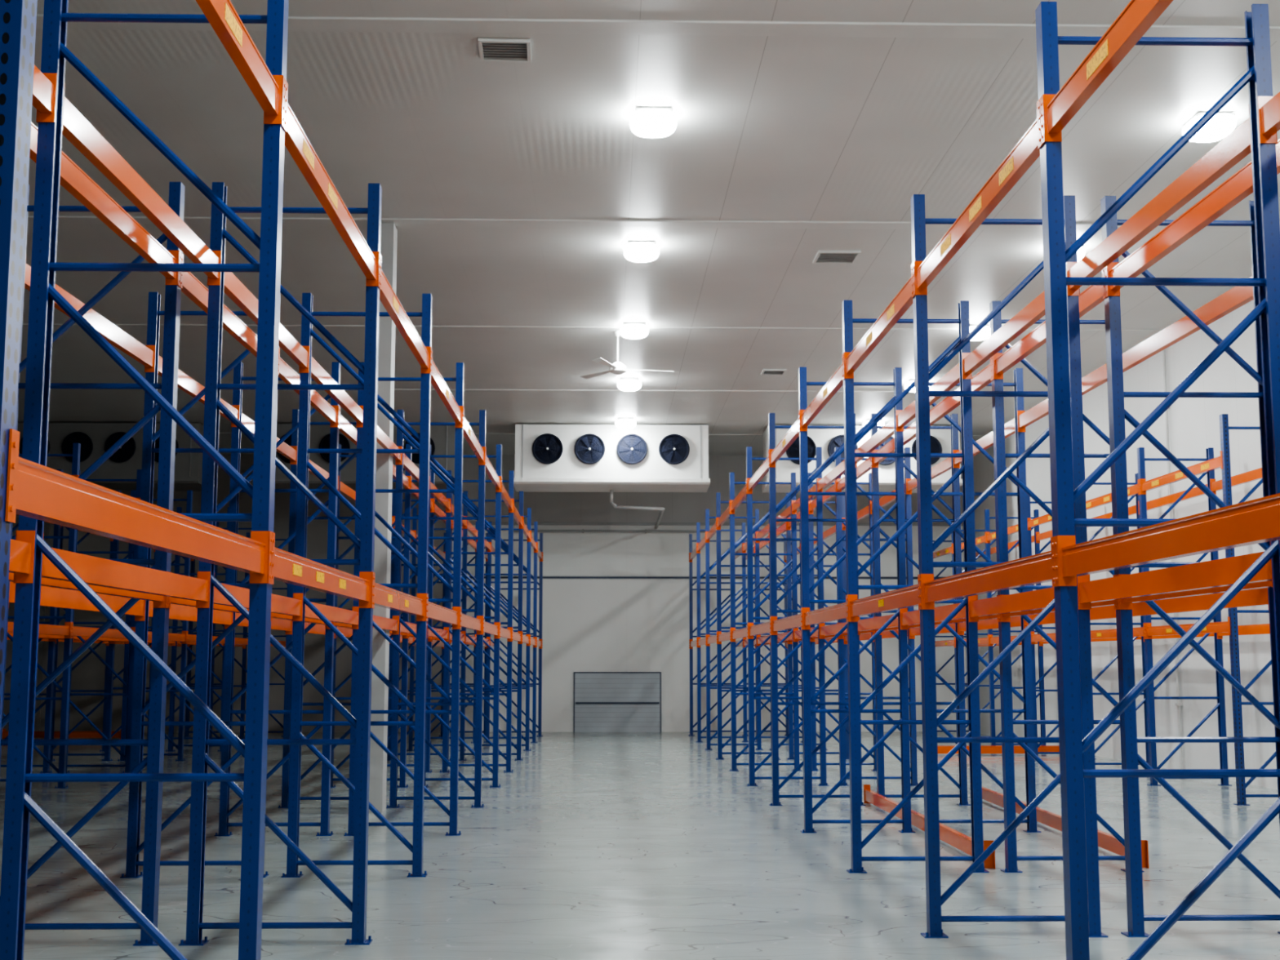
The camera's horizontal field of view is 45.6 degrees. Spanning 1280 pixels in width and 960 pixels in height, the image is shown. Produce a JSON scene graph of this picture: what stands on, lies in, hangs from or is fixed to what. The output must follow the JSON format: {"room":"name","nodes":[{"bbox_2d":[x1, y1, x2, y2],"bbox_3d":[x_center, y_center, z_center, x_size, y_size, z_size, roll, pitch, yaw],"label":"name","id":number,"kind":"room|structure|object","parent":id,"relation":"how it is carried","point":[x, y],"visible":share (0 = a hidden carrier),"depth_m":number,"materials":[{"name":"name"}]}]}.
{"room":"warehouse","nodes":[
{"label":"warehouse","id":0,"kind":"room"},
{"bbox_2d":[2,515,48,731],"bbox_3d":[-13.657,0.102,14.975,0.200,6.600,42.400,0,-7,-1],"label":"wall","id":1,"kind":"structure","parent":0,"point":[11,606],"depth_m":34.21,"materials":[{"name":"grey paint"}]},
{"bbox_2d":[39,453,967,732],"bbox_3d":[-3.141,2.680,36.376,21.850,6.600,0.200,0,-7,-1],"label":"wall","id":2,"kind":"structure","parent":0,"point":[588,624],"depth_m":36.29,"materials":[{"name":"white paint"}]},
{"bbox_2d":[513,528,705,533],"bbox_3d":[-0.562,1.227,36.437,5.000,0.080,0.150,0,-7,-1],"label":"pipe","id":3,"kind":"object","parent":2,"relation":"attached to","point":[582,531],"visible":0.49,"depth_m":36.37,"materials":[{"name":"grey metal"}]},
{"bbox_2d":[573,671,661,732],"bbox_3d":[-0.533,5.250,35.986,2.070,1.405,0.085,0,-7,-1],"label":"door","id":4,"kind":"structure","parent":2,"relation":"in","point":[604,701],"depth_m":35.98,"materials":[{"name":"grey paint"}]},
{"bbox_2d":[468,576,943,578],"bbox_3d":[1.611,2.338,36.415,12.350,0.050,0.030,0,-7,-1],"label":"trim","id":5,"kind":"structure","parent":2,"relation":"attached to","point":[470,577],"depth_m":36.36,"materials":[{"name":"grey metal"}]},
{"bbox_2d":[469,521,963,525],"bbox_3d":[1.611,1.056,36.560,12.350,0.070,0.050,0,-7,-1],"label":"trim","id":6,"kind":"structure","parent":2,"relation":"attached to","point":[471,522],"depth_m":36.52,"materials":[{"name":"grey metal"}]},
{"bbox_2d":[0,731,1279,959],"bbox_3d":[-2.635,3.509,14.829,22.250,0.200,42.800,0,-7,-1],"label":"floor","id":7,"kind":"structure","parent":0,"point":[595,846],"depth_m":11.86,"materials":[{"name":"grey concrete"}]},
{"bbox_2d":[2,731,119,732],"bbox_3d":[-12.333,5.420,32.435,2.694,0.215,0.081,0,-7,-1],"label":"beam","id":8,"kind":"structure","parent":7,"relation":"on","point":[2,731],"depth_m":32.43,"materials":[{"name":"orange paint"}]},
{"bbox_2d":[3,728,119,738],"bbox_3d":[-12.340,5.454,32.714,2.694,0.215,0.081,0,-7,-1],"label":"beam","id":9,"kind":"structure","parent":7,"relation":"on","point":[4,730],"depth_m":32.76,"materials":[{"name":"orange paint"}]},
{"bbox_2d":[2,728,121,739],"bbox_3d":[-12.330,5.404,32.297,2.694,0.215,0.081,0,-7,-1],"label":"beam","id":10,"kind":"structure","parent":7,"relation":"on","point":[37,735],"depth_m":32.28,"materials":[{"name":"metal"}]},
{"bbox_2d":[0,469,237,773],"bbox_3d":[-9.315,2.257,24.210,1.090,4.530,19.730,0,-7,-1],"label":"rack","id":11,"kind":"object","parent":7,"relation":"on","point":[51,690],"visible":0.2,"depth_m":25.46,"materials":[{"name":"blue metal"}]},
{"bbox_2d":[0,443,288,788],"bbox_3d":[-8.105,2.260,24.238,1.090,4.530,19.730,0,-7,-1],"label":"rack","id":12,"kind":"object","parent":7,"relation":"on","point":[68,632],"visible":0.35,"depth_m":23.08,"materials":[{"name":"blue metal"}]},
{"bbox_2d":[0,121,488,946],"bbox_3d":[-3.548,1.603,18.784,1.090,4.530,30.930,0,-7,-1],"label":"rack","id":13,"kind":"object","parent":7,"relation":"on","point":[57,593],"visible":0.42,"depth_m":11.68,"materials":[{"name":"blue metal"}]},
{"bbox_2d":[0,0,542,959],"bbox_3d":[-2.338,1.607,18.813,1.090,4.530,30.930,0,-7,-1],"label":"rack","id":14,"kind":"object","parent":7,"relation":"on","point":[35,491],"visible":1,"depth_m":6.81,"materials":[{"name":"blue metal"}]},
{"bbox_2d":[368,222,397,813],"bbox_3d":[-2.899,0.361,17.065,0.190,6.585,0.300,0,-7,-1],"label":"column","id":15,"kind":"structure","parent":7,"relation":"on","point":[388,238],"depth_m":16.93,"materials":[{"name":"metal"}]},
{"bbox_2d":[863,784,995,868],"bbox_3d":[2.697,3.299,14.830,0.081,0.215,5.694,0,-7,-1],"label":"beam","id":16,"kind":"structure","parent":7,"relation":"on","point":[958,840],"depth_m":13.63,"materials":[{"name":"orange metal"}]},
{"bbox_2d":[688,0,1279,959],"bbox_3d":[1.992,1.636,19.054,1.090,4.530,30.930,0,-7,-1],"label":"rack","id":17,"kind":"object","parent":7,"relation":"on","point":[1071,559],"visible":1,"depth_m":9.09,"materials":[{"name":"blue metal"}]},
{"bbox_2d":[937,746,1059,753],"bbox_3d":[6.410,4.727,26.680,2.594,0.215,0.081,0,-7,-1],"label":"beam","id":18,"kind":"structure","parent":7,"relation":"on","point":[941,749],"depth_m":26.66,"materials":[{"name":"orange metal"}]},
{"bbox_2d":[937,745,1059,746],"bbox_3d":[6.403,4.760,26.958,2.594,0.215,0.081,0,-7,-1],"label":"beam","id":19,"kind":"structure","parent":7,"relation":"on","point":[937,745],"depth_m":26.94,"materials":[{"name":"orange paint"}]},
{"bbox_2d":[742,138,1279,937],"bbox_3d":[3.202,1.639,19.082,1.090,4.530,30.930,0,-7,-1],"label":"rack","id":20,"kind":"object","parent":7,"relation":"on","point":[1238,186],"visible":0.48,"depth_m":11.93,"materials":[{"name":"blue metal"}]},
{"bbox_2d":[982,786,1149,868],"bbox_3d":[4.004,3.333,15.108,0.082,0.215,6.194,0,-7,0],"label":"beam","id":21,"kind":"structure","parent":7,"relation":"on","point":[1106,841],"depth_m":14.44,"materials":[{"name":"orange metal"}]},
{"bbox_2d":[933,413,1278,804],"bbox_3d":[7.176,2.481,26.068,1.090,4.530,16.930,0,-7,-1],"label":"rack","id":22,"kind":"object","parent":7,"relation":"on","point":[1217,628],"visible":0.47,"depth_m":20.53,"materials":[{"name":"blue metal"}]},
{"bbox_2d":[17,0,1279,455],"bbox_3d":[-2.635,-3.242,15.642,22.250,0.200,42.800,0,-7,-1],"label":"ceiling","id":23,"kind":"structure","parent":0,"point":[769,128],"depth_m":16.04,"materials":[{"name":"white paint"}]},
{"bbox_2d":[17,422,204,490],"bbox_3d":[-11.197,-0.479,32.056,4.100,1.300,1.250,0,-7,-1],"label":"evaporator unit","id":24,"kind":"object","parent":23,"relation":"hanging from","point":[95,439],"visible":0.41,"depth_m":31.54,"materials":[{"name":"grey metal"}]},
{"bbox_2d":[86,476,201,490],"bbox_3d":[-11.198,0.085,32.013,4.100,0.170,1.200,0,-7,-1],"label":"drip tray","id":25,"kind":"object","parent":24,"relation":"on","point":[180,483],"depth_m":31.61,"materials":[{"name":"grey metal"}]},
{"bbox_2d":[275,423,455,491],"bbox_3d":[-5.899,-0.464,32.181,4.100,1.300,1.250,0,-7,-1],"label":"evaporator unit","id":26,"kind":"object","parent":23,"relation":"hanging from","point":[442,437],"visible":0.22,"depth_m":31.68,"materials":[{"name":"grey metal"}]},
{"bbox_2d":[275,476,454,491],"bbox_3d":[-5.899,0.100,32.138,4.100,0.170,1.200,0,-7,-1],"label":"drip tray","id":27,"kind":"object","parent":26,"relation":"on","point":[281,482],"depth_m":31.61,"materials":[{"name":"grey metal"}]},
{"bbox_2d":[477,37,531,62],"bbox_3d":[-1.103,-3.513,12.437,0.420,0.030,0.420,0,-7,-3],"label":"ceiling vent","id":28,"kind":"object","parent":23,"relation":"in","point":[491,49],"visible":1,"depth_m":12.44,"materials":[{"name":"paint"}]},
{"bbox_2d":[177,387,914,392],"bbox_3d":[-2.929,-1.653,27.936,21.850,0.014,0.050,0,-7,-1],"label":"trim","id":29,"kind":"structure","parent":23,"relation":"attached to","point":[177,388],"depth_m":27.99,"materials":[{"name":"paint"}]},
{"bbox_2d":[22,323,1161,330],"bbox_3d":[-2.804,-2.287,22.676,21.850,0.014,0.050,0,-7,-1],"label":"trim","id":30,"kind":"structure","parent":23,"relation":"attached to","point":[23,323],"depth_m":22.73,"materials":[{"name":"paint"}]},
{"bbox_2d":[218,432,985,435],"bbox_3d":[-3.058,-1.007,33.296,21.850,0.014,0.050,0,-7,-1],"label":"trim","id":31,"kind":"structure","parent":23,"relation":"attached to","point":[219,433],"depth_m":33.39,"materials":[{"name":"paint"}]},
{"bbox_2d":[514,424,710,492],"bbox_3d":[-0.600,-0.449,32.305,4.100,1.300,1.250,0,-7,-1],"label":"evaporator unit","id":32,"kind":"object","parent":23,"relation":"hanging from","point":[549,458],"visible":0.99,"depth_m":31.77,"materials":[{"name":"white metal"}]},
{"bbox_2d":[514,477,710,492],"bbox_3d":[-0.601,0.115,32.263,4.100,0.170,1.200,0,-7,-1],"label":"drip tray","id":33,"kind":"object","parent":32,"relation":"on","point":[521,484],"depth_m":31.78,"materials":[{"name":"white metal"}]},
{"bbox_2d":[609,489,664,528],"bbox_3d":[-0.107,0.692,34.374,1.157,0.460,4.275,0,-7,-1],"label":"drain pipe","id":34,"kind":"object","parent":32,"relation":"attached to","point":[662,509],"visible":1,"depth_m":32.25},
{"bbox_2d":[615,417,635,428],"bbox_3d":[-0.294,-1.159,31.305,0.428,0.190,0.492,0,-7,-1],"label":"ceiling lamp","id":35,"kind":"object","parent":23,"relation":"attached to","point":[621,423],"visible":1,"depth_m":31.12,"materials":[{"name":"white"}]},
{"bbox_2d":[580,330,672,379],"bbox_3d":[-0.199,-1.929,22.946,1.430,0.660,1.527,0,-7,-1],"label":"ceiling fan","id":36,"kind":"object","parent":23,"relation":"hanging from","point":[617,367],"visible":0.98,"depth_m":22.92,"materials":[{"name":"white metal"}]},
{"bbox_2d":[617,378,641,391],"bbox_3d":[-0.190,-1.683,26.953,0.428,0.190,0.492,0,-7,-1],"label":"ceiling lamp","id":37,"kind":"object","parent":23,"relation":"attached to","point":[624,384],"visible":1,"depth_m":26.77,"materials":[{"name":"white"}]},
{"bbox_2d":[619,323,648,338],"bbox_3d":[-0.086,-2.207,22.601,0.428,0.190,0.492,0,-7,-1],"label":"ceiling lamp","id":38,"kind":"object","parent":23,"relation":"attached to","point":[628,331],"visible":1,"depth_m":22.42,"materials":[{"name":"white"}]},
{"bbox_2d":[27,215,1250,231],"bbox_3d":[-2.675,-2.933,17.316,21.850,0.014,0.260,0,-7,-1],"label":"ceiling beam","id":39,"kind":"structure","parent":23,"relation":"attached to","point":[61,220],"depth_m":17.36,"materials":[{"name":"metal"}]},
{"bbox_2d":[623,241,659,262],"bbox_3d":[0.018,-2.732,18.248,0.428,0.190,0.492,0,-7,-1],"label":"ceiling lamp","id":40,"kind":"object","parent":23,"relation":"attached to","point":[635,251],"visible":1,"depth_m":18.07,"materials":[{"name":"white"}]},
{"bbox_2d":[630,107,676,137],"bbox_3d":[0.122,-3.256,13.896,0.428,0.190,0.492,0,-7,-1],"label":"ceiling lamp","id":41,"kind":"object","parent":23,"relation":"attached to","point":[647,122],"visible":1,"depth_m":13.72,"materials":[{"name":"white"}]},
{"bbox_2d":[35,13,1279,40],"bbox_3d":[-2.547,-3.579,11.957,21.850,0.014,0.260,0,-7,-1],"label":"ceiling beam","id":42,"kind":"structure","parent":23,"relation":"attached to","point":[295,24],"depth_m":12.02,"materials":[{"name":"metal"}]},
{"bbox_2d":[760,368,786,374],"bbox_3d":[2.299,-1.858,26.172,0.400,0.030,0.400,0,-7,-1],"label":"ceiling vent","id":43,"kind":"object","parent":23,"relation":"in","point":[765,371],"visible":1,"depth_m":26.11,"materials":[{"name":"metal"}]},
{"bbox_2d":[813,250,861,263],"bbox_3d":[2.426,-2.749,18.776,0.520,0.030,0.520,0,-7,-1],"label":"ceiling vent","id":44,"kind":"object","parent":23,"relation":"in","point":[822,256],"visible":1,"depth_m":18.77,"materials":[{"name":"metal"}]},
{"bbox_2d":[761,425,962,493],"bbox_3d":[4.698,-0.434,32.430,4.100,1.300,1.250,0,-7,-1],"label":"evaporator unit","id":45,"kind":"object","parent":23,"relation":"hanging from","point":[828,439],"visible":0.26,"depth_m":31.90,"materials":[{"name":"white metal"}]},
{"bbox_2d":[761,478,962,493],"bbox_3d":[4.698,0.130,32.388,4.100,0.170,1.200,0,-7,-1],"label":"drip tray","id":46,"kind":"object","parent":45,"relation":"on","point":[886,485],"depth_m":31.92,"materials":[{"name":"white metal"}]},
{"bbox_2d":[862,418,884,429],"bbox_3d":[4.824,-1.144,31.426,0.428,0.190,0.492,0,-7,-1],"label":"ceiling lamp","id":47,"kind":"object","parent":23,"relation":"attached to","point":[881,423],"visible":0.32,"depth_m":31.25,"materials":[{"name":"white plastic"}]},
{"bbox_2d":[904,379,929,392],"bbox_3d":[4.928,-1.669,27.073,0.428,0.190,0.492,0,-7,-1],"label":"ceiling lamp","id":48,"kind":"object","parent":23,"relation":"attached to","point":[908,383],"visible":0.26,"depth_m":26.95,"materials":[{"name":"white plastic"}]},
{"bbox_2d":[969,324,990,340],"bbox_3d":[5.032,-2.193,22.721,0.428,0.190,0.492,0,-7,-1],"label":"ceiling lamp","id":49,"kind":"object","parent":23,"relation":"attached to","point":[984,333],"visible":0.44,"depth_m":22.54,"materials":[{"name":"white"}]},
{"bbox_2d":[1076,244,1084,261],"bbox_3d":[5.136,-2.717,18.369,0.428,0.190,0.492,0,-7,-1],"label":"ceiling lamp","id":50,"kind":"object","parent":23,"relation":"attached to","point":[1081,252],"visible":0.2,"depth_m":18.18,"materials":[{"name":"white"}]},
{"bbox_2d":[1182,112,1235,142],"bbox_3d":[5.240,-3.242,14.017,0.428,0.190,0.492,0,-7,-1],"label":"ceiling lamp","id":51,"kind":"object","parent":23,"relation":"attached to","point":[1221,124],"visible":0.8,"depth_m":13.86,"materials":[{"name":"white"}]},
{"bbox_2d":[960,300,1277,789],"bbox_3d":[8.387,0.165,15.495,0.200,6.600,42.400,0,-7,-1],"label":"wall","id":52,"kind":"structure","parent":0,"point":[1193,423],"depth_m":23.09,"materials":[{"name":"white paint"}]},
{"bbox_2d":[1162,349,1182,768],"bbox_3d":[8.061,1.073,23.035,0.090,6.600,0.080,0,-7,-1],"label":"pipe","id":53,"kind":"object","parent":52,"relation":"attached to","point":[1178,704],"visible":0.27,"depth_m":23.08,"materials":[{"name":"metal"}]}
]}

